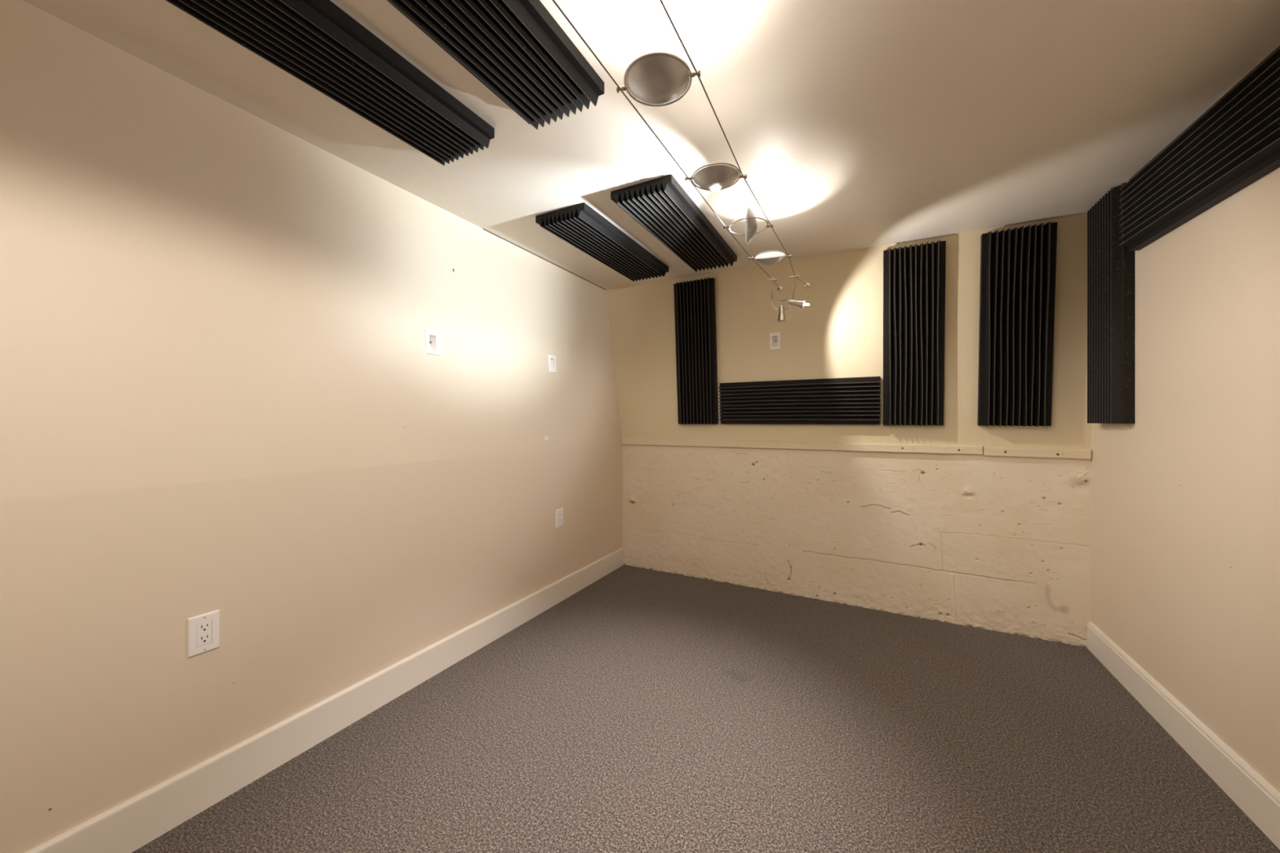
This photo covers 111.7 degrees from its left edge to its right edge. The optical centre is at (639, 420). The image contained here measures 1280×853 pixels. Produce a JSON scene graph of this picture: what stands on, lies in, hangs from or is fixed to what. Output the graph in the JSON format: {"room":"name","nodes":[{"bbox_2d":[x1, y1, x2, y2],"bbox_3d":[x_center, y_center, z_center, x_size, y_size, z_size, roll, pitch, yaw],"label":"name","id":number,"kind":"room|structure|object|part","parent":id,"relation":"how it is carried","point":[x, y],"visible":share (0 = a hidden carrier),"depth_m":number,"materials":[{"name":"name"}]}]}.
{"room":"studio","nodes":[
{"label":"studio","id":0,"kind":"room"},
{"bbox_2d":[0,0,622,852],"bbox_3d":[-1.257,0.050,1.646,0.195,2.280,4.432,0,0,28],"label":"wall","id":1,"kind":"structure","parent":0,"point":[220,388],"depth_m":1.38,"materials":[{"name":"paint"}]},
{"bbox_2d":[186,609,219,657],"bbox_3d":[-1.319,0.643,1.313,0.008,0.116,0.072,0,0,28],"label":"wall outlet","id":2,"kind":"object","parent":1,"relation":"attached to","point":[202,630],"visible":1,"depth_m":1.31,"materials":[{"name":"white plastic"}]},
{"bbox_2d":[196,620,211,646],"bbox_3d":[-1.319,0.643,1.313,0.005,0.067,0.033,0,0,28],"label":"receptacle","id":3,"kind":"object","parent":2,"relation":"attached to","point":[203,627],"depth_m":1.31,"materials":[{"name":"white plastic"}]},
{"bbox_2d":[24,547,623,852],"bbox_3d":[-1.167,1.101,1.590,0.016,0.138,4.396,0,0,28],"label":"baseboard","id":4,"kind":"structure","parent":1,"relation":"attached to","point":[126,827],"depth_m":1.48,"materials":[{"name":"paint"}]},
{"bbox_2d":[425,329,439,355],"bbox_3d":[-0.992,-0.369,2.055,0.046,0.113,0.070,0,0,28],"label":"plate","id":5,"kind":"object","parent":1,"relation":"attached to","point":[432,338],"visible":1,"depth_m":2.06,"materials":[{"name":"white plastic"}]},
{"bbox_2d":[548,354,556,373],"bbox_3d":[-0.582,-0.370,2.829,0.046,0.113,0.070,0,0,28],"label":"plate","id":6,"kind":"object","parent":1,"relation":"attached to","point":[552,359],"visible":0.99,"depth_m":2.83,"materials":[{"name":"white plastic"}]},
{"bbox_2d":[555,507,563,528],"bbox_3d":[-0.521,0.631,2.818,0.008,0.116,0.072,0,0,28],"label":"wall outlet","id":7,"kind":"object","parent":1,"relation":"attached to","point":[559,513],"visible":1,"depth_m":2.81,"materials":[{"name":"white plastic"}]},
{"bbox_2d":[558,512,561,523],"bbox_3d":[-0.521,0.631,2.818,0.005,0.067,0.033,0,0,28],"label":"receptacle","id":8,"kind":"object","parent":7,"relation":"attached to","point":[559,513],"depth_m":2.82,"materials":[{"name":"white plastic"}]},
{"bbox_2d":[22,0,1279,289],"bbox_3d":[0.025,-1.085,0.955,3.050,0.098,4.612,0,0,28],"label":"ceiling","id":9,"kind":"structure","parent":0,"point":[851,125],"depth_m":1.45,"materials":[{"name":"paint"}]},
{"bbox_2d":[164,0,494,165],"bbox_3d":[-0.898,-1.018,1.170,0.303,0.062,1.036,0,0,28],"label":"panel","id":10,"kind":"object","parent":9,"relation":"attached to","point":[317,43],"visible":1,"depth_m":1.23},
{"bbox_2d":[386,0,604,129],"bbox_3d":[-0.487,-1.016,0.954,0.303,0.062,1.040,0,0,28],"label":"panel","id":11,"kind":"object","parent":9,"relation":"attached to","point":[516,49],"visible":1,"depth_m":1.17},
{"bbox_2d":[483,228,605,289],"bbox_3d":[-0.566,-1.052,2.931,0.007,0.005,1.250,0,0,28],"label":"joint","id":12,"kind":"object","parent":9,"relation":"attached to","point":[483,228],"visible":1,"depth_m":2.82,"materials":[{"name":"beige paint"}]},
{"bbox_2d":[535,202,668,281],"bbox_3d":[-0.170,-1.018,2.592,0.303,0.062,0.990,0,0,28],"label":"panel","id":13,"kind":"object","parent":9,"relation":"attached to","point":[579,225],"visible":1,"depth_m":2.42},
{"bbox_2d":[610,174,737,272],"bbox_3d":[0.241,-1.016,2.368,0.303,0.062,1.030,0,0,28],"label":"panel","id":14,"kind":"object","parent":9,"relation":"attached to","point":[660,206],"visible":1,"depth_m":2.17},
{"bbox_2d":[131,564,1279,852],"bbox_3d":[0.047,1.200,0.944,3.000,0.060,4.612,0,0,28],"label":"floor","id":15,"kind":"structure","parent":0,"point":[643,710],"depth_m":1.51,"materials":[{"name":"carpet"}]},
{"bbox_2d":[605,213,1092,454],"bbox_3d":[1.034,-0.451,2.901,3.010,1.292,0.188,0,0,28],"label":"wall","id":16,"kind":"structure","parent":0,"point":[840,333],"depth_m":2.75,"materials":[{"name":"paint"}]},
{"bbox_2d":[551,0,782,291],"bbox_3d":[-0.069,-0.844,0.967,0.061,0.096,4.304,0,0,28],"label":"cable","id":17,"kind":"object","parent":16,"relation":"attached to","point":[780,288],"visible":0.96,"depth_m":1.13,"materials":[{"name":"metal"}]},
{"bbox_2d":[616,52,700,106],"bbox_3d":[0.042,-0.784,1.021,0.160,0.043,0.160,0,0,-27],"label":"lamp","id":18,"kind":"object","parent":17,"relation":"hanging from","point":[656,79],"visible":1,"depth_m":0.99,"materials":[{"name":"silver metal"}]},
{"bbox_3d":[0.042,-0.781,1.021,0.149,0.038,0.149,0,0,28],"label":"dish","id":19,"kind":"part","parent":18,"relation":"part of","materials":[{"name":"metal"}]},
{"bbox_2d":[684,162,746,191],"bbox_3d":[0.248,-0.780,1.423,0.160,0.050,0.160,0,0,-38],"label":"lamp","id":20,"kind":"object","parent":17,"relation":"hanging from","point":[717,177],"visible":1,"depth_m":1.39,"materials":[{"name":"silver metal"}]},
{"bbox_3d":[0.248,-0.783,1.423,0.149,0.041,0.148,0,0,28],"label":"dish","id":21,"kind":"part","parent":20,"relation":"part of","materials":[{"name":"metal"}]},
{"bbox_2d":[723,206,773,246],"bbox_3d":[0.445,-0.798,1.783,0.160,0.148,0.160,0,0,-39],"label":"lamp","id":22,"kind":"object","parent":17,"relation":"hanging from","point":[751,224],"visible":1,"depth_m":1.74,"materials":[{"name":"silver metal"}]},
{"bbox_3d":[0.460,-0.798,1.779,0.042,0.148,0.149,0,0,15],"label":"dish","id":23,"kind":"part","parent":22,"relation":"part of","materials":[{"name":"metal"}]},
{"bbox_2d":[748,250,791,265],"bbox_3d":[0.634,-0.797,2.118,0.160,0.076,0.160,0,0,-40],"label":"lamp","id":24,"kind":"object","parent":17,"relation":"hanging from","point":[770,257],"visible":1,"depth_m":2.07,"materials":[{"name":"silver metal"}]},
{"bbox_3d":[0.634,-0.793,2.117,0.148,0.069,0.137,0,0,28],"label":"dish","id":25,"kind":"part","parent":24,"relation":"part of","materials":[{"name":"metal"}]},
{"bbox_2d":[768,273,809,322],"bbox_3d":[0.829,-0.687,2.423,0.216,0.258,0.080,0,0,39],"label":"spotlight","id":26,"kind":"object","parent":17,"relation":"hanging from","point":[798,303],"visible":0.99,"depth_m":2.41,"materials":[{"name":"metal"}]},
{"bbox_3d":[0.856,-0.732,2.405,0.025,0.116,0.009,0,0,10],"label":"hanger rod","id":27,"kind":"part","parent":26,"relation":"part of","materials":[{"name":"metal"}]},
{"bbox_2d":[673,277,718,424],"bbox_3d":[0.402,-0.489,3.151,0.303,1.032,0.148,0,0,28],"label":"panel","id":28,"kind":"object","parent":16,"relation":"attached to","point":[695,302],"visible":1,"depth_m":3.13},
{"bbox_2d":[659,0,810,288],"bbox_3d":[0.070,-0.843,0.893,0.037,0.094,4.304,0,0,28],"label":"cable","id":29,"kind":"object","parent":16,"relation":"attached to","point":[807,285],"visible":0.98,"depth_m":1.17,"materials":[{"name":"metal"}]},
{"bbox_2d":[769,332,780,350],"bbox_3d":[0.913,-0.535,2.924,0.070,0.113,0.042,0,0,28],"label":"plate","id":30,"kind":"object","parent":16,"relation":"attached to","point":[775,338],"visible":1,"depth_m":2.92,"materials":[{"name":"white plastic"}]},
{"bbox_2d":[718,376,879,424],"bbox_3d":[1.013,-0.124,2.864,0.997,0.294,0.084,0,0,28],"label":"panel","id":31,"kind":"object","parent":16,"relation":"attached to","point":[854,400],"visible":1,"depth_m":2.83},
{"bbox_2d":[621,438,982,454],"bbox_3d":[0.891,0.164,2.986,2.334,0.052,0.040,0,0,28],"label":"board","id":32,"kind":"object","parent":16,"relation":"attached to","point":[917,448],"visible":1,"depth_m":2.82,"materials":[{"name":"paint"}]},
{"bbox_2d":[883,240,946,426],"bbox_3d":[1.588,-0.487,2.523,0.303,1.034,0.148,0,0,28],"label":"panel","id":33,"kind":"object","parent":16,"relation":"attached to","point":[914,277],"visible":1,"depth_m":2.51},
{"bbox_2d":[977,222,1057,426],"bbox_3d":[1.998,-0.489,2.306,0.303,1.038,0.148,0,0,28],"label":"panel","id":34,"kind":"object","parent":16,"relation":"attached to","point":[1018,267],"visible":1,"depth_m":2.29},
{"bbox_2d":[982,446,1091,458],"bbox_3d":[2.119,0.170,2.334,0.437,0.054,0.040,0,0,28],"label":"board","id":35,"kind":"object","parent":16,"relation":"attached to","point":[987,451],"visible":1,"depth_m":2.31,"materials":[{"name":"paint"}]},
{"bbox_2d":[622,444,1091,647],"bbox_3d":[1.088,0.688,2.886,2.808,1.005,0.028,0,0,28],"label":"wall","id":36,"kind":"structure","parent":0,"point":[1001,544],"depth_m":2.67,"materials":[{"name":"paint"}]},
{"bbox_2d":[1090,167,1279,792],"bbox_3d":[1.337,0.050,0.272,0.100,2.280,4.432,0,0,28],"label":"wall","id":37,"kind":"structure","parent":0,"point":[1185,495],"depth_m":1.48,"materials":[{"name":"paint"}]},
{"bbox_2d":[1087,182,1134,423],"bbox_3d":[2.165,-0.508,2.009,0.062,1.040,0.303,0,0,28],"label":"panel","id":38,"kind":"object","parent":37,"relation":"attached to","point":[1110,265],"visible":0.98,"depth_m":1.94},
{"bbox_2d":[1086,621,1279,849],"bbox_3d":[1.282,1.101,0.292,0.016,0.138,4.396,0,0,28],"label":"baseboard","id":39,"kind":"structure","parent":37,"relation":"attached to","point":[1258,799],"depth_m":1.48,"materials":[{"name":"paint"}]},
{"bbox_2d":[1119,45,1279,251],"bbox_3d":[1.823,-0.858,1.364,0.062,0.303,1.075,0,1,28],"label":"panel","id":40,"kind":"object","parent":37,"relation":"attached to","point":[1234,144],"visible":1,"depth_m":1.38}
]}

